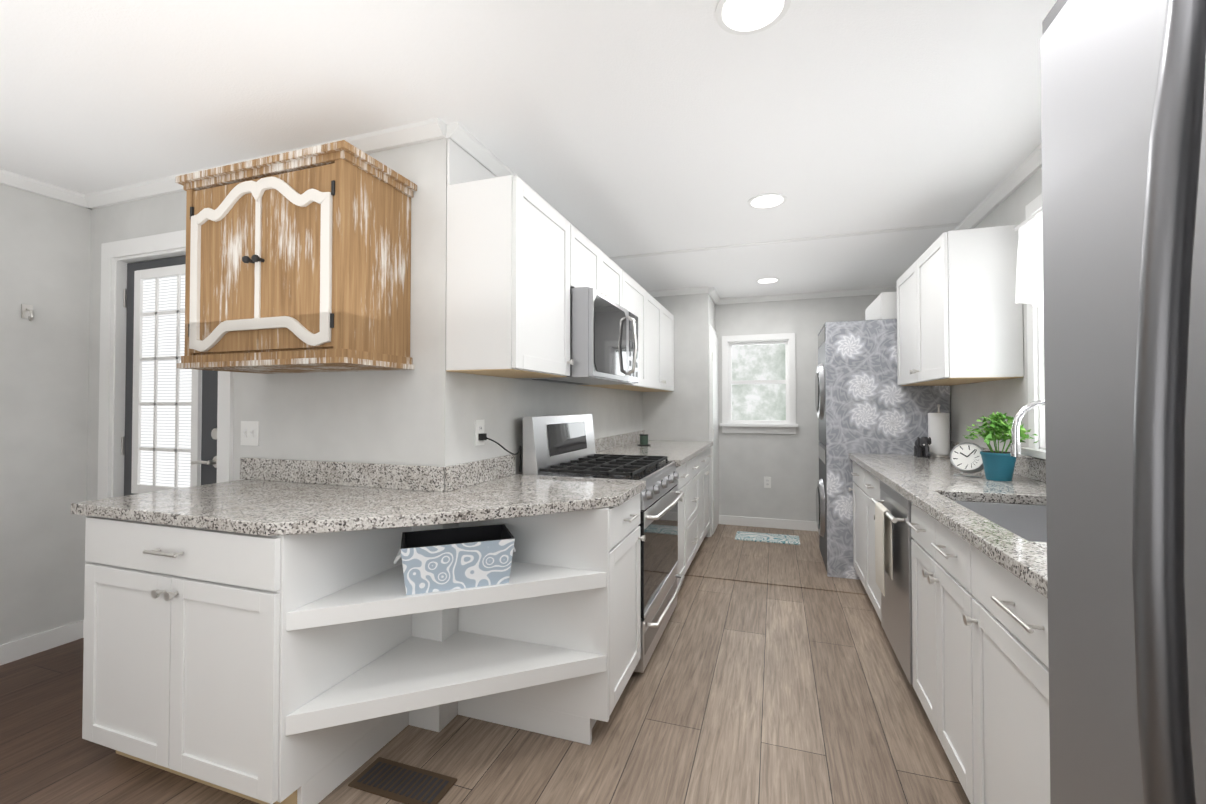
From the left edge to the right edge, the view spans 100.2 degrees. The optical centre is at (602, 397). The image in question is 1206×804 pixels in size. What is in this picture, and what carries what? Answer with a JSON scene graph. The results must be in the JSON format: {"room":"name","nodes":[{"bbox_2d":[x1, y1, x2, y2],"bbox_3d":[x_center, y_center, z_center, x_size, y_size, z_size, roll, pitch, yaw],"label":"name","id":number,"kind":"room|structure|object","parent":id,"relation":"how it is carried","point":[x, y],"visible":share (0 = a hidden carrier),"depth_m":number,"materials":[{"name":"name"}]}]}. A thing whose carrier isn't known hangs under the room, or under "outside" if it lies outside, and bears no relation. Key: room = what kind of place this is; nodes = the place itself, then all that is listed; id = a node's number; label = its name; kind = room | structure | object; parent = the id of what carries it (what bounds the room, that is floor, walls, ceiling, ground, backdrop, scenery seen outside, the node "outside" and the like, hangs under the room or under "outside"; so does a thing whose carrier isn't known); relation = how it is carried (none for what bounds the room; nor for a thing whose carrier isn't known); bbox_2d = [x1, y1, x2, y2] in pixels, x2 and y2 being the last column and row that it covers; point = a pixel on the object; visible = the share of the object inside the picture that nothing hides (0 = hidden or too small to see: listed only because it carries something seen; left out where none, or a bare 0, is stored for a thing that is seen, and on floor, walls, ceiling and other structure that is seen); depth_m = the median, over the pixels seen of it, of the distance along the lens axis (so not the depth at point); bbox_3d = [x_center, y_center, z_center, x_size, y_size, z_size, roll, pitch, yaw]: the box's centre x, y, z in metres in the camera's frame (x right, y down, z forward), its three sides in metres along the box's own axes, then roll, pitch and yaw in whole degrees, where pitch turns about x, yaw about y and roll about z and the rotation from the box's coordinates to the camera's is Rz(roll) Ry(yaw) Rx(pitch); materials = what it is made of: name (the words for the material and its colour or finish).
{"room":"kitchen","nodes":[
{"label":"kitchen","id":0,"kind":"room"},
{"bbox_2d":[0,184,90,644],"bbox_3d":[-3.472,0.080,1.174,0.120,2.420,3.710,0,-1,19],"label":"wall","id":1,"kind":"structure","parent":0,"point":[45,256],"depth_m":2.62,"materials":[{"name":"paint"}]},
{"bbox_2d":[21,304,33,320],"bbox_3d":[-2.909,-0.431,2.559,0.055,0.086,0.040,0,-1,19],"label":"wall hook","id":2,"kind":"object","parent":1,"relation":"attached to","point":[27,311],"visible":0.96,"depth_m":2.56,"materials":[{"name":"silver metal"}]},
{"bbox_2d":[0,619,83,664],"bbox_3d":[-3.401,1.242,1.131,0.030,0.095,3.470,0,-1,19],"label":"baseboard","id":3,"kind":"structure","parent":1,"relation":"attached to","point":[35,644],"depth_m":2.60,"materials":[{"name":"white wood"}]},
{"bbox_2d":[0,169,91,209],"bbox_3d":[-3.388,-1.103,1.164,0.055,0.055,3.470,0,-1,19],"label":"crown molding","id":4,"kind":"structure","parent":1,"relation":"attached to","point":[7,178],"depth_m":2.59,"materials":[{"name":"white wood"}]},
{"bbox_2d":[86,143,421,563],"bbox_3d":[-1.785,0.100,2.496,2.220,2.420,0.120,0,-1,19],"label":"wall","id":5,"kind":"structure","parent":0,"point":[363,416],"depth_m":2.27,"materials":[{"name":"paint"}]},
{"bbox_2d":[97,230,233,499],"bbox_3d":[-2.240,0.235,2.639,1.005,2.155,0.138,0,-1,19],"label":"door frame","id":6,"kind":"structure","parent":5,"relation":"attached to","point":[117,257],"depth_m":2.72,"materials":[{"name":"white wood"}]},
{"bbox_2d":[121,255,217,495],"bbox_3d":[-2.251,0.279,2.626,0.815,2.042,0.103,0,-1,19],"label":"entry door","id":7,"kind":"structure","parent":5,"relation":"in","point":[169,441],"depth_m":2.66,"materials":[{"name":"grey glass"}]},
{"bbox_2d":[241,421,258,445],"bbox_3d":[-1.675,0.169,2.385,0.115,0.115,0.015,0,-1,19],"label":"outlet","id":8,"kind":"object","parent":5,"relation":"attached to","point":[249,432],"depth_m":2.38,"materials":[{"name":"white plastic"}]},
{"bbox_2d":[80,119,435,208],"bbox_3d":[-1.742,-1.084,2.408,2.250,0.055,0.055,0,-1,19],"label":"crown molding","id":9,"kind":"structure","parent":5,"relation":"attached to","point":[421,131],"depth_m":2.28,"materials":[{"name":"white wood"}]},
{"bbox_2d":[175,140,416,373],"bbox_3d":[-1.247,-0.502,2.046,0.865,0.770,0.396,0,-1,19],"label":"upper cabinet","id":10,"kind":"object","parent":5,"relation":"attached to","point":[298,261],"visible":1,"depth_m":1.89,"materials":[{"name":"brown wood"}]},
{"bbox_2d":[0,524,969,803],"bbox_3d":[-0.540,1.355,2.179,5.010,0.100,7.540,0,-1,19],"label":"floor","id":11,"kind":"structure","parent":0,"point":[740,692],"depth_m":1.97,"materials":[{"name":"brown wood"}]},
{"bbox_2d":[82,516,425,803],"bbox_3d":[-1.291,0.858,1.918,0.919,0.884,0.628,0,-1,19],"label":"base cabinet","id":12,"kind":"object","parent":11,"relation":"on","point":[313,668],"depth_m":1.61,"materials":[{"name":"white wood"}]},
{"bbox_2d":[394,524,515,594],"bbox_3d":[-0.520,0.569,1.798,0.420,0.155,0.230,0,-1,-20],"label":"bin","id":13,"kind":"object","parent":12,"relation":"in","point":[436,560],"visible":1,"depth_m":1.71,"materials":[{"name":"fabric"}]},
{"bbox_2d":[348,757,456,803],"bbox_3d":[-0.673,1.294,1.696,0.330,0.007,0.140,0,-1,19],"label":"floor vent","id":14,"kind":"object","parent":11,"relation":"in","point":[394,781],"visible":1,"depth_m":1.69,"materials":[{"name":"brown metal"}]},
{"bbox_2d":[523,414,683,672],"bbox_3d":[0.063,0.708,2.850,0.696,1.214,0.876,0,-1,19],"label":"range","id":15,"kind":"object","parent":11,"relation":"on","point":[558,445],"visible":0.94,"depth_m":2.67,"materials":[{"name":"silver metal"}]},
{"bbox_2d":[592,493,643,727],"bbox_3d":[-0.194,0.863,2.210,0.620,0.884,0.468,0,-1,19],"label":"base cabinet","id":16,"kind":"object","parent":11,"relation":"on","point":[625,539],"depth_m":2.09,"materials":[{"name":"white wood"}]},
{"bbox_2d":[644,462,687,584],"bbox_3d":[0.232,0.883,3.463,0.620,0.884,0.376,0,-1,19],"label":"base cabinet","id":17,"kind":"object","parent":11,"relation":"on","point":[682,567],"depth_m":3.43,"materials":[{"name":"white wood"}]},
{"bbox_2d":[688,454,703,567],"bbox_3d":[0.390,0.890,3.926,0.620,0.884,0.728,0,-1,19],"label":"base cabinet","id":18,"kind":"object","parent":11,"relation":"on","point":[694,515],"depth_m":3.88,"materials":[{"name":"white wood"}]},
{"bbox_2d":[700,448,711,537],"bbox_3d":[0.616,0.900,4.588,0.620,0.884,0.797,0,-1,19],"label":"base cabinet","id":19,"kind":"object","parent":11,"relation":"on","point":[705,497],"depth_m":4.50,"materials":[{"name":"white wood"}]},
{"bbox_2d":[71,430,712,535],"bbox_3d":[-0.427,0.367,3.332,1.830,0.138,3.866,0,-1,19],"label":"countertop","id":20,"kind":"structure","parent":19,"relation":"on","point":[268,497],"depth_m":1.93,"materials":[{"name":"stone"}]},
{"bbox_2d":[486,437,520,471],"bbox_3d":[-0.453,0.278,2.425,0.086,0.204,0.357,0,-1,19],"label":"power cord","id":21,"kind":"object","parent":20,"relation":"on","point":[519,450],"visible":0.98,"depth_m":2.38,"materials":[{"name":"black rubber"}]},
{"bbox_2d":[637,434,650,445],"bbox_3d":[0.355,0.366,4.372,0.118,0.095,0.120,0,-1,19],"label":"candle jar","id":22,"kind":"object","parent":20,"relation":"on","point":[643,439],"visible":1,"depth_m":4.34,"materials":[{"name":"green glass"}]},
{"bbox_2d":[735,531,799,544],"bbox_3d":[1.572,1.342,4.830,0.580,0.010,0.320,0,-1,19],"label":"mat","id":23,"kind":"object","parent":11,"relation":"on","point":[769,538],"visible":0.98,"depth_m":4.82,"materials":[{"name":"fabric"}]},
{"bbox_2d":[685,572,867,594],"bbox_3d":[1.188,1.324,3.608,1.340,0.008,0.060,0,-1,19],"label":"trim","id":24,"kind":"structure","parent":11,"relation":"on","point":[841,590],"depth_m":3.58,"materials":[{"name":"brown wood"}]},
{"bbox_2d":[849,461,860,579],"bbox_3d":[2.020,0.880,3.297,0.620,0.884,0.594,0,-1,19],"label":"base cabinet","id":25,"kind":"object","parent":11,"relation":"on","point":[856,473],"depth_m":3.52,"materials":[{"name":"white wood"}]},
{"bbox_2d":[848,441,1047,598],"bbox_3d":[1.615,0.349,2.143,0.653,0.138,3.063,0,-1,19],"label":"countertop","id":26,"kind":"structure","parent":25,"relation":"on","point":[935,488],"depth_m":2.01,"materials":[{"name":"stone"}]},
{"bbox_2d":[914,437,930,457],"bbox_3d":[2.131,0.328,3.352,0.079,0.141,0.243,0,-1,19],"label":"elephant figurine","id":27,"kind":"object","parent":26,"relation":"on","point":[921,446],"visible":1,"depth_m":3.33,"materials":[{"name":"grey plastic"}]},
{"bbox_2d":[928,404,949,456],"bbox_3d":[2.286,0.221,3.432,0.150,0.356,0.150,0,-1,19],"label":"paper towel holder","id":28,"kind":"object","parent":26,"relation":"on","point":[939,429],"visible":0.9,"depth_m":3.38,"materials":[{"name":"white paper"}]},
{"bbox_2d":[950,442,983,477],"bbox_3d":[1.799,0.302,2.487,0.150,0.164,0.145,0,-1,19],"label":"desk clock","id":29,"kind":"object","parent":26,"relation":"on","point":[965,457],"visible":0.9,"depth_m":2.46,"materials":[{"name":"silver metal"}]},
{"bbox_2d":[964,411,1037,480],"bbox_3d":[1.841,0.222,2.340,0.268,0.319,0.265,0,-1,19],"label":"potted plant","id":30,"kind":"object","parent":26,"relation":"on","point":[998,465],"visible":0.94,"depth_m":2.31,"materials":[{"name":"green plant"}]},
{"bbox_2d":[955,501,1046,541],"bbox_3d":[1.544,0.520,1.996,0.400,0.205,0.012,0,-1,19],"label":"sink","id":31,"kind":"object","parent":26,"relation":"in","point":[1029,522],"depth_m":1.96,"materials":[{"name":"grey metal"}]},
{"bbox_2d":[1010,399,1044,456],"bbox_3d":[1.708,0.191,1.959,0.240,0.370,0.150,0,-1,19],"label":"faucet","id":32,"kind":"object","parent":26,"relation":"on","point":[1015,446],"visible":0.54,"depth_m":1.94,"materials":[{"name":"silver metal"}]},
{"bbox_2d":[815,319,950,579],"bbox_3d":[2.142,0.384,3.983,0.834,1.900,0.724,0,-1,19],"label":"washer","id":33,"kind":"object","parent":11,"relation":"on","point":[865,402],"visible":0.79,"depth_m":3.71,"materials":[{"name":"grey metal"}]},
{"bbox_2d":[865,292,896,319],"bbox_3d":[2.342,-0.668,3.949,0.415,0.198,0.670,0,-1,19],"label":"upper cabinet","id":34,"kind":"object","parent":33,"relation":"on","point":[882,306],"visible":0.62,"depth_m":3.69,"materials":[{"name":"white wood"}]},
{"bbox_2d":[871,480,913,684],"bbox_3d":[1.645,0.865,2.301,0.687,0.883,0.602,0,-1,19],"label":"dishwasher","id":35,"kind":"object","parent":11,"relation":"on","point":[893,562],"visible":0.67,"depth_m":2.32,"materials":[{"name":"grey metal"}]},
{"bbox_2d":[861,467,1027,620],"bbox_3d":[1.871,0.873,2.859,0.620,0.884,0.584,0,-1,19],"label":"base cabinet","id":36,"kind":"object","parent":11,"relation":"on","point":[870,485],"depth_m":2.96,"materials":[{"name":"white wood"}]},
{"bbox_2d":[911,549,984,774],"bbox_3d":[1.459,0.966,1.646,0.620,0.659,0.742,0,-1,19],"label":"base cabinet","id":37,"kind":"object","parent":11,"relation":"on","point":[936,590],"depth_m":1.76,"materials":[{"name":"white wood"}]},
{"bbox_2d":[957,601,1049,803],"bbox_3d":[1.257,0.957,1.053,0.620,0.659,0.764,0,-1,19],"label":"base cabinet","id":38,"kind":"object","parent":11,"relation":"on","point":[980,662],"depth_m":1.29,"materials":[{"name":"white wood"}]},
{"bbox_2d":[1040,0,1205,803],"bbox_3d":[0.865,0.330,0.256,0.811,1.889,0.935,0,-1,19],"label":"refrigerator","id":39,"kind":"object","parent":11,"relation":"on","point":[1123,116],"visible":1,"depth_m":0.61,"materials":[{"name":"silver metal"}]},
{"bbox_2d":[0,0,1056,297],"bbox_3d":[-0.540,-1.164,2.218,5.010,0.100,7.540,0,-1,19],"label":"ceiling","id":40,"kind":"structure","parent":0,"point":[612,128],"depth_m":1.92,"materials":[{"name":"white paint"}]},
{"bbox_2d":[715,0,790,34],"bbox_3d":[0.431,-1.123,1.454,0.210,0.006,0.210,0,-1,19],"label":"recessed light","id":41,"kind":"object","parent":40,"relation":"in","point":[742,17],"visible":1,"depth_m":1.47,"materials":[{"name":"white plastic"}]},
{"bbox_2d":[748,193,786,208],"bbox_3d":[0.920,-1.101,2.829,0.210,0.006,0.210,0,-1,19],"label":"recessed light","id":42,"kind":"object","parent":40,"relation":"in","point":[766,200],"visible":1,"depth_m":2.81,"materials":[{"name":"white plastic"}]},
{"bbox_2d":[756,277,779,283],"bbox_3d":[1.511,-1.073,4.625,0.210,0.006,0.210,0,-1,19],"label":"recessed light","id":43,"kind":"object","parent":40,"relation":"in","point":[768,280],"visible":1,"depth_m":4.61,"materials":[{"name":"white"}]},
{"bbox_2d":[609,222,960,259],"bbox_3d":[1.153,-1.090,3.558,2.430,0.006,0.050,0,-1,19],"label":"trim","id":44,"kind":"structure","parent":40,"relation":"attached to","point":[802,239],"depth_m":3.49,"materials":[{"name":"white wood"}]},
{"bbox_2d":[420,138,642,527],"bbox_3d":[-0.177,0.117,3.590,0.120,2.420,3.230,0,-1,19],"label":"wall","id":45,"kind":"structure","parent":0,"point":[454,406],"depth_m":2.14,"materials":[{"name":"paint"}]},
{"bbox_2d":[475,419,484,445],"bbox_3d":[-0.555,0.157,2.276,0.008,0.115,0.070,0,-1,19],"label":"outlet","id":46,"kind":"object","parent":45,"relation":"attached to","point":[479,424],"depth_m":2.27,"materials":[{"name":"white plastic"}]},
{"bbox_2d":[478,433,486,439],"bbox_3d":[-0.543,0.177,2.272,0.024,0.030,0.030,0,-1,19],"label":"plug","id":47,"kind":"object","parent":46,"relation":"attached to","point":[482,436],"visible":0.93,"depth_m":2.26,"materials":[{"name":"black plastic"}]},
{"bbox_2d":[446,139,573,377],"bbox_3d":[-0.398,-0.581,2.265,0.318,0.948,0.552,0,-1,19],"label":"upper cabinet","id":48,"kind":"object","parent":45,"relation":"attached to","point":[523,258],"depth_m":2.03,"materials":[{"name":"white wood"}]},
{"bbox_2d":[432,117,647,291],"bbox_3d":[-0.103,-1.066,3.555,0.055,0.055,3.285,0,-1,19],"label":"crown molding","id":49,"kind":"structure","parent":45,"relation":"attached to","point":[471,145],"depth_m":2.17,"materials":[{"name":"white wood"}]},
{"bbox_2d":[574,227,625,308],"bbox_3d":[-0.166,-0.794,2.951,0.318,0.502,0.886,0,-1,19],"label":"upper cabinet","id":50,"kind":"object","parent":45,"relation":"attached to","point":[592,268],"depth_m":2.85,"materials":[{"name":"white wood"}]},
{"bbox_2d":[515,287,637,384],"bbox_3d":[-0.081,-0.312,2.915,0.490,0.442,0.872,0,-1,19],"label":"over-the-range microwave","id":51,"kind":"object","parent":50,"relation":"attached to","point":[603,339],"visible":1,"depth_m":2.59,"materials":[{"name":"silver metal"}]},
{"bbox_2d":[582,274,649,390],"bbox_3d":[0.091,-0.559,3.701,0.318,0.948,0.702,0,-1,19],"label":"upper cabinet","id":52,"kind":"object","parent":45,"relation":"attached to","point":[637,298],"depth_m":3.82,"materials":[{"name":"white wood"}]},
{"bbox_2d":[650,295,673,390],"bbox_3d":[0.359,-0.546,4.487,0.318,0.948,1.200,0,-1,19],"label":"upper cabinet","id":53,"kind":"object","parent":45,"relation":"attached to","point":[661,320],"depth_m":4.46,"materials":[{"name":"white wood"}]},
{"bbox_2d":[643,293,714,536],"bbox_3d":[0.753,0.144,5.297,0.780,2.420,0.600,0,-1,19],"label":"wall","id":54,"kind":"structure","parent":0,"point":[680,412],"depth_m":4.97,"materials":[{"name":"paint"}]},
{"bbox_2d":[648,286,715,296],"bbox_3d":[0.759,-1.043,4.968,0.655,0.055,0.055,0,-1,19],"label":"crown molding","id":55,"kind":"structure","parent":54,"relation":"attached to","point":[693,290],"depth_m":4.95,"materials":[{"name":"white wood"}]},
{"bbox_2d":[709,325,718,536],"bbox_3d":[1.156,0.323,5.209,0.035,2.060,0.660,0,-1,19],"label":"door frame","id":56,"kind":"structure","parent":54,"relation":"attached to","point":[713,414],"depth_m":5.04,"materials":[{"name":"white wood"}]},
{"bbox_2d":[711,292,719,304],"bbox_3d":[1.141,-1.041,5.157,0.055,0.055,0.510,0,-1,19],"label":"crown molding","id":57,"kind":"structure","parent":54,"relation":"attached to","point":[715,298],"depth_m":5.24,"materials":[{"name":"white wood"}]},
{"bbox_2d":[715,294,879,521],"bbox_3d":[1.764,0.145,5.333,2.670,2.420,0.120,0,-1,19],"label":"wall","id":58,"kind":"structure","parent":0,"point":[788,464],"depth_m":5.23,"materials":[{"name":"paint"}]},
{"bbox_2d":[720,333,797,433],"bbox_3d":[1.645,-0.145,5.346,0.780,1.040,0.180,0,-1,19],"label":"window","id":59,"kind":"structure","parent":58,"relation":"in","point":[788,425],"depth_m":5.31,"materials":[{"name":"white wood"}]},
{"bbox_2d":[764,477,770,487],"bbox_3d":[1.719,0.884,5.268,0.070,0.115,0.008,0,-1,19],"label":"outlet","id":60,"kind":"object","parent":58,"relation":"attached to","point":[767,480],"depth_m":5.27,"materials":[{"name":"white plastic"}]},
{"bbox_2d":[719,515,817,530],"bbox_3d":[2.054,1.305,5.145,1.770,0.095,0.014,0,-1,19],"label":"baseboard","id":61,"kind":"structure","parent":58,"relation":"attached to","point":[723,519],"depth_m":5.25,"materials":[{"name":"white wood"}]},
{"bbox_2d":[720,287,891,303],"bbox_3d":[2.019,-1.040,5.171,1.710,0.055,0.055,0,-1,19],"label":"crown molding","id":62,"kind":"structure","parent":58,"relation":"attached to","point":[869,291],"depth_m":5.14,"materials":[{"name":"white wood"}]},
{"bbox_2d":[929,515,1032,636],"bbox_3d":[1.216,0.515,1.673,0.012,0.205,0.834,0,-1,19],"label":"drawer","id":63,"kind":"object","parent":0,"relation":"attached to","point":[1011,597],"depth_m":1.35,"materials":[{"name":"white wood"}]},
{"bbox_2d":[950,167,1045,459],"bbox_3d":[1.755,0.082,1.353,0.120,2.420,7.420,0,-1,19],"label":"wall","id":64,"kind":"structure","parent":0,"point":[971,404],"depth_m":2.75,"materials":[{"name":"paint"}]},
{"bbox_2d":[897,224,1023,385],"bbox_3d":[2.074,-0.471,3.054,0.363,0.760,1.068,0,-1,19],"label":"upper cabinet","id":65,"kind":"object","parent":64,"relation":"attached to","point":[959,316],"visible":1,"depth_m":2.57,"materials":[{"name":"white wood"}]},
{"bbox_2d":[892,144,1041,291],"bbox_3d":[1.691,-1.099,1.457,0.055,0.055,7.300,0,-1,19],"label":"crown molding","id":66,"kind":"structure","parent":64,"relation":"attached to","point":[1029,166],"depth_m":2.60,"materials":[{"name":"white wood"}]},
{"bbox_2d":[1021,194,1045,458],"bbox_3d":[1.798,-0.339,1.578,0.180,1.190,1.780,0,-1,19],"label":"window","id":67,"kind":"structure","parent":64,"relation":"in","point":[1035,361],"depth_m":2.35,"materials":[{"name":"white"}]},
{"bbox_2d":[1014,208,1043,306],"bbox_3d":[1.722,-0.628,1.608,0.060,0.428,1.780,0,-1,19],"label":"curtain valance","id":68,"kind":"object","parent":67,"relation":"attached to","point":[1029,282],"visible":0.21,"depth_m":2.33,"materials":[{"name":"white"}]},
{"label":"outside","id":69,"kind":"structure","parent":0,"visible":0},
{"bbox_2d":[732,344,785,419],"bbox_3d":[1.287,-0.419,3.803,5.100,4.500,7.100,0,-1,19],"label":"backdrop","id":70,"kind":"structure","parent":69,"point":[759,401],"depth_m":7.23,"materials":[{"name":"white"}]}
]}

